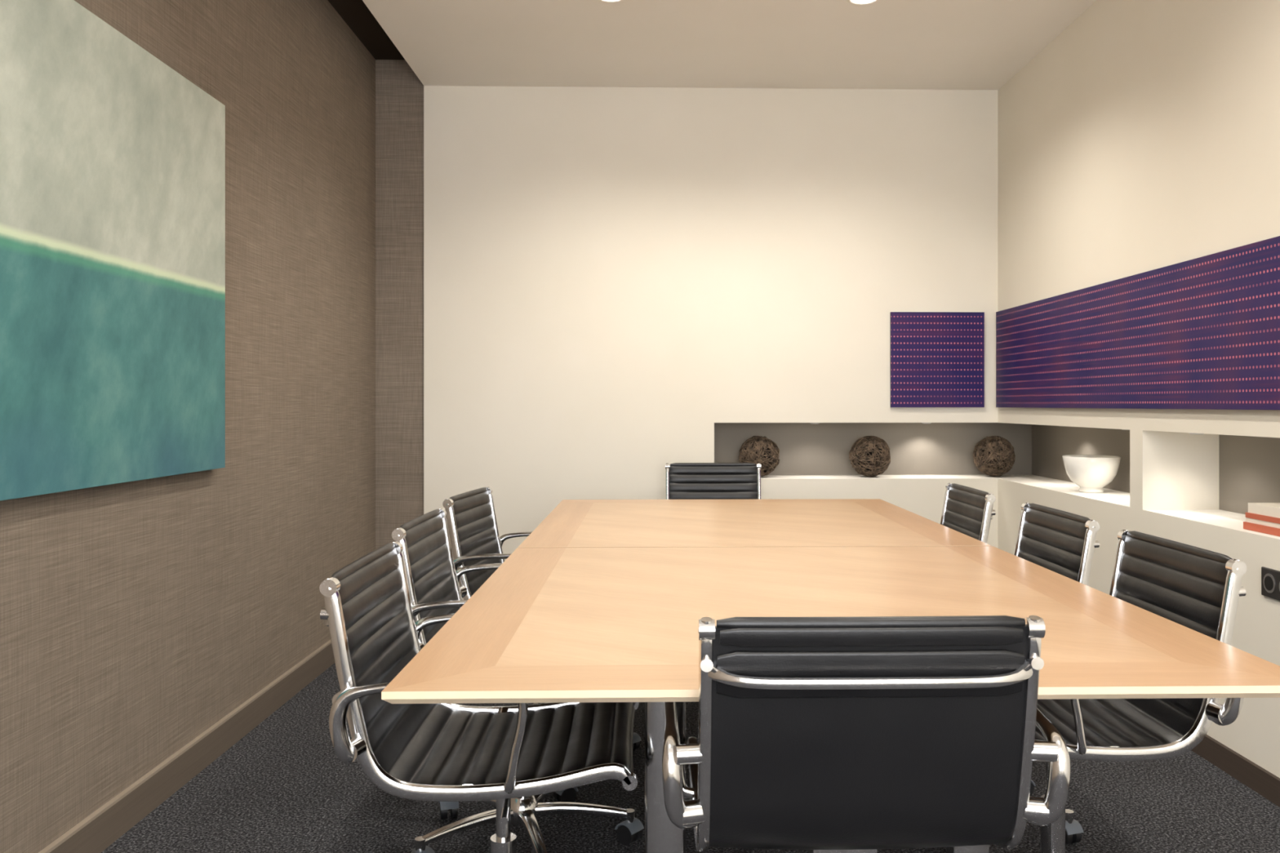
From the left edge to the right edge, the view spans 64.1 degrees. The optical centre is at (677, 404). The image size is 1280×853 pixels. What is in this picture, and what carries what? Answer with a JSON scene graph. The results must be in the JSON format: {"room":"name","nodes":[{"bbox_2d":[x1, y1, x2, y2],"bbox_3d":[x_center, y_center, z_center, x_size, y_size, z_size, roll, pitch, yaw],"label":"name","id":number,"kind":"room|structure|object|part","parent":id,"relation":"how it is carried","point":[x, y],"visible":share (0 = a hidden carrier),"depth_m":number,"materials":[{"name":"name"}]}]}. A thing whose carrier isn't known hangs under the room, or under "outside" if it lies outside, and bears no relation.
{"room":"conference room","nodes":[
{"label":"conference room","id":0,"kind":"room"},
{"bbox_2d":[0,0,375,852],"bbox_3d":[-1.548,-0.363,1.720,0.150,3.026,7.915,0,0,-1],"label":"wall","id":1,"kind":"structure","parent":0,"point":[136,616],"depth_m":3.50,"materials":[{"name":"fabric"}]},
{"bbox_2d":[0,0,225,500],"bbox_3d":[-1.470,-0.382,2.515,0.037,1.176,1.600,0,0,-1],"label":"canvas painting","id":2,"kind":"object","parent":1,"relation":"attached to","point":[113,160],"visible":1,"depth_m":2.58,"materials":[{"name":"fabric"}]},
{"bbox_2d":[38,640,334,852],"bbox_3d":[-1.459,1.097,1.507,0.016,0.106,7.485,0,0,-1],"label":"baseboard","id":3,"kind":"structure","parent":1,"relation":"attached to","point":[104,826],"depth_m":3.07,"materials":[{"name":"beige wood"}]},
{"bbox_2d":[375,59,423,549],"bbox_3d":[-1.439,-0.313,5.472,0.250,2.926,0.418,0,0,-1],"label":"wall","id":4,"kind":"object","parent":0,"point":[399,92],"depth_m":5.26,"materials":[{"name":"brown fabric"}]},
{"bbox_2d":[101,662,1279,852],"bbox_3d":[0.293,1.200,1.700,3.930,0.100,8.185,0,0,-1],"label":"floor","id":5,"kind":"structure","parent":0,"point":[283,787],"depth_m":2.89,"materials":[{"name":"grey carpet"}]},
{"bbox_2d":[319,541,638,852],"bbox_3d":[-0.326,0.722,1.978,0.613,0.855,0.607,0,0,-2],"label":"armchair","id":6,"kind":"object","parent":5,"relation":"on","point":[419,752],"visible":0.77,"depth_m":1.88,"materials":[{"name":"black leather"}]},
{"bbox_2d":[391,507,644,852],"bbox_3d":[-0.395,0.722,2.672,0.613,0.855,0.607,0,0,-1],"label":"armchair","id":7,"kind":"object","parent":5,"relation":"on","point":[433,579],"visible":0.33,"depth_m":2.65,"materials":[{"name":"black leather"}]},
{"bbox_2d":[442,486,641,751],"bbox_3d":[-0.426,0.722,3.400,0.613,0.855,0.607,0,0,5],"label":"armchair","id":8,"kind":"object","parent":5,"relation":"on","point":[475,539],"visible":0.31,"depth_m":3.36,"materials":[{"name":"black leather"}]},
{"bbox_2d":[657,462,773,499],"bbox_3d":[0.183,0.722,4.824,0.607,0.855,0.613,0,0,-1],"label":"armchair","id":9,"kind":"object","parent":5,"relation":"on","point":[683,481],"visible":0.23,"depth_m":5.08,"materials":[{"name":"black leather"}]},
{"bbox_2d":[381,498,1279,852],"bbox_3d":[0.225,0.780,2.931,1.367,0.740,2.922,0,0,-1],"label":"conference table","id":10,"kind":"object","parent":5,"relation":"on","point":[604,601],"visible":0.57,"depth_m":2.05,"materials":[{"name":"brown wood"}]},
{"bbox_3d":[0.225,0.434,2.931,1.365,0.046,0.060,0,0,-1],"label":"joint rail","id":11,"kind":"part","parent":10,"relation":"part of","materials":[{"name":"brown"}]},
{"bbox_2d":[662,615,1070,852],"bbox_3d":[0.260,0.722,1.691,0.607,0.855,0.613,0,0,-1],"label":"armchair","id":12,"kind":"object","parent":5,"relation":"on","point":[866,734],"visible":0.97,"depth_m":1.43,"materials":[{"name":"black leather"}]},
{"bbox_2d":[940,483,995,543],"bbox_3d":[0.750,0.722,3.589,0.613,0.855,0.607,0,0,-1],"label":"armchair","id":13,"kind":"object","parent":5,"relation":"on","point":[968,511],"visible":0.18,"depth_m":3.55,"materials":[{"name":"black leather"}]},
{"bbox_2d":[1013,502,1099,844],"bbox_3d":[0.779,0.722,2.829,0.613,0.855,0.607,0,0,-1],"label":"armchair","id":14,"kind":"object","parent":5,"relation":"on","point":[1064,543],"visible":0.24,"depth_m":2.77,"materials":[{"name":"black leather"}]},
{"bbox_2d":[1034,528,1246,852],"bbox_3d":[0.785,0.722,2.169,0.613,0.855,0.607,0,0,-1],"label":"armchair","id":15,"kind":"object","parent":5,"relation":"on","point":[1198,589],"visible":0.39,"depth_m":2.06,"materials":[{"name":"black leather"}]},
{"bbox_2d":[423,85,997,599],"bbox_3d":[0.176,-0.245,5.506,2.980,2.790,0.430,0,0,-1],"label":"wall","id":16,"kind":"structure","parent":0,"point":[569,231],"depth_m":5.29,"materials":[{"name":"beige paint"}]},
{"bbox_2d":[738,435,779,476],"bbox_3d":[0.430,0.278,5.434,0.217,0.219,0.220,0,0,-8],"label":"ball","id":17,"kind":"object","parent":16,"relation":"on","point":[763,451],"visible":0.77,"depth_m":5.36,"materials":[{"name":"brown wicker"}]},
{"bbox_2d":[848,435,890,476],"bbox_3d":[1.024,0.278,5.446,0.220,0.219,0.217,0,0,7],"label":"ball","id":18,"kind":"object","parent":16,"relation":"on","point":[868,455],"visible":1,"depth_m":5.38,"materials":[{"name":"brown wicker"}]},
{"bbox_2d":[714,422,1031,475],"bbox_3d":[1.128,0.243,5.672,1.898,0.292,0.145,0,0,-1],"label":"niche","id":19,"kind":"object","parent":16,"relation":"in","point":[805,448],"depth_m":5.60,"materials":[{"name":"grey paint"}]},
{"bbox_2d":[889,311,984,407],"bbox_3d":[1.349,-0.231,5.309,0.488,0.495,0.018,0,0,-1],"label":"panel","id":20,"kind":"object","parent":16,"relation":"attached to","point":[937,358],"visible":1,"depth_m":5.30,"materials":[{"name":"purple fabric"}]},
{"bbox_2d":[362,0,1096,89],"bbox_3d":[0.482,-1.750,1.770,3.410,0.220,7.915,0,0,-1],"label":"ceiling","id":21,"kind":"structure","parent":0,"point":[817,44],"depth_m":4.61,"materials":[{"name":"paint"}]},
{"bbox_2d":[328,0,404,59],"bbox_3d":[-1.348,-1.826,1.725,0.250,0.100,7.915,0,0,-1],"label":"ceiling slot","id":22,"kind":"object","parent":21,"relation":"in","point":[355,13],"depth_m":4.83,"materials":[{"name":"black"}]},
{"bbox_2d":[599,0,623,2],"bbox_3d":[-0.270,-1.637,4.090,0.140,0.006,0.140,0,0,-1],"label":"recessed light","id":23,"kind":"object","parent":21,"relation":"in","point":[605,1],"visible":1,"depth_m":4.14,"materials":[{"name":"white"}]},
{"bbox_2d":[847,0,878,4],"bbox_3d":[0.750,-1.637,4.114,0.140,0.006,0.140,0,0,-1],"label":"recessed light","id":24,"kind":"object","parent":21,"relation":"in","point":[852,2],"visible":1,"depth_m":4.16,"materials":[{"name":"white"}]},
{"bbox_2d":[983,0,1279,777],"bbox_3d":[1.972,-0.245,1.806,0.430,2.790,7.915,0,0,-1],"label":"wall","id":25,"kind":"structure","parent":0,"point":[1144,136],"depth_m":3.72,"materials":[{"name":"beige paint"}]},
{"bbox_2d":[973,435,1015,476],"bbox_3d":[1.692,0.278,5.461,0.217,0.219,0.220,0,0,23],"label":"ball","id":26,"kind":"object","parent":25,"relation":"on","point":[993,455],"visible":1,"depth_m":5.39,"materials":[{"name":"brown wicker"}]},
{"bbox_2d":[1062,454,1121,493],"bbox_3d":[1.825,0.309,4.506,0.242,0.158,0.242,0,0,-1],"label":"ceramic bowl","id":27,"kind":"object","parent":25,"relation":"on","point":[1091,473],"visible":1,"depth_m":4.43,"materials":[{"name":"white ceramic"}]},
{"bbox_2d":[995,235,1279,409],"bbox_3d":[1.699,-0.231,3.720,0.018,0.495,3.155,0,0,-1],"label":"panel","id":28,"kind":"object","parent":25,"relation":"attached to","point":[1203,332],"visible":1,"depth_m":3.61,"materials":[{"name":"purple fabric"}]},
{"bbox_2d":[1031,424,1279,514],"bbox_3d":[2.064,0.243,3.837,0.145,0.292,3.570,0,0,-1],"label":"wall niche","id":29,"kind":"object","parent":25,"relation":"in","point":[1249,466],"visible":0.56,"depth_m":3.74,"materials":[{"name":"beige paint"}]},
{"bbox_2d":[1191,734,1279,807],"bbox_3d":[1.755,1.113,1.586,0.014,0.075,7.485,0,0,-1],"label":"baseboard","id":30,"kind":"structure","parent":25,"relation":"attached to","point":[1256,778],"depth_m":3.10,"materials":[{"name":"brown wood"}]},
{"bbox_2d":[1243,502,1279,536],"bbox_3d":[1.872,0.347,3.027,0.220,0.082,0.300,0,0,-1],"label":"book stack","id":31,"kind":"object","parent":25,"relation":"on","point":[1263,517],"visible":1,"depth_m":3.08,"materials":[{"name":"red"}]},
{"bbox_2d":[1261,566,1279,600],"bbox_3d":[1.723,0.521,2.928,0.011,0.084,0.160,0,0,-1],"label":"power socket","id":32,"kind":"object","parent":25,"relation":"attached to","point":[1270,578],"visible":1,"depth_m":2.96,"materials":[{"name":"black plastic"}]},
{"bbox_2d":[1129,429,1218,510],"bbox_3d":[1.850,0.243,3.806,0.285,0.292,0.100,0,0,-1],"label":"wall","id":33,"kind":"structure","parent":0,"point":[1169,470],"depth_m":3.76,"materials":[{"name":"beige paint"}]}
]}

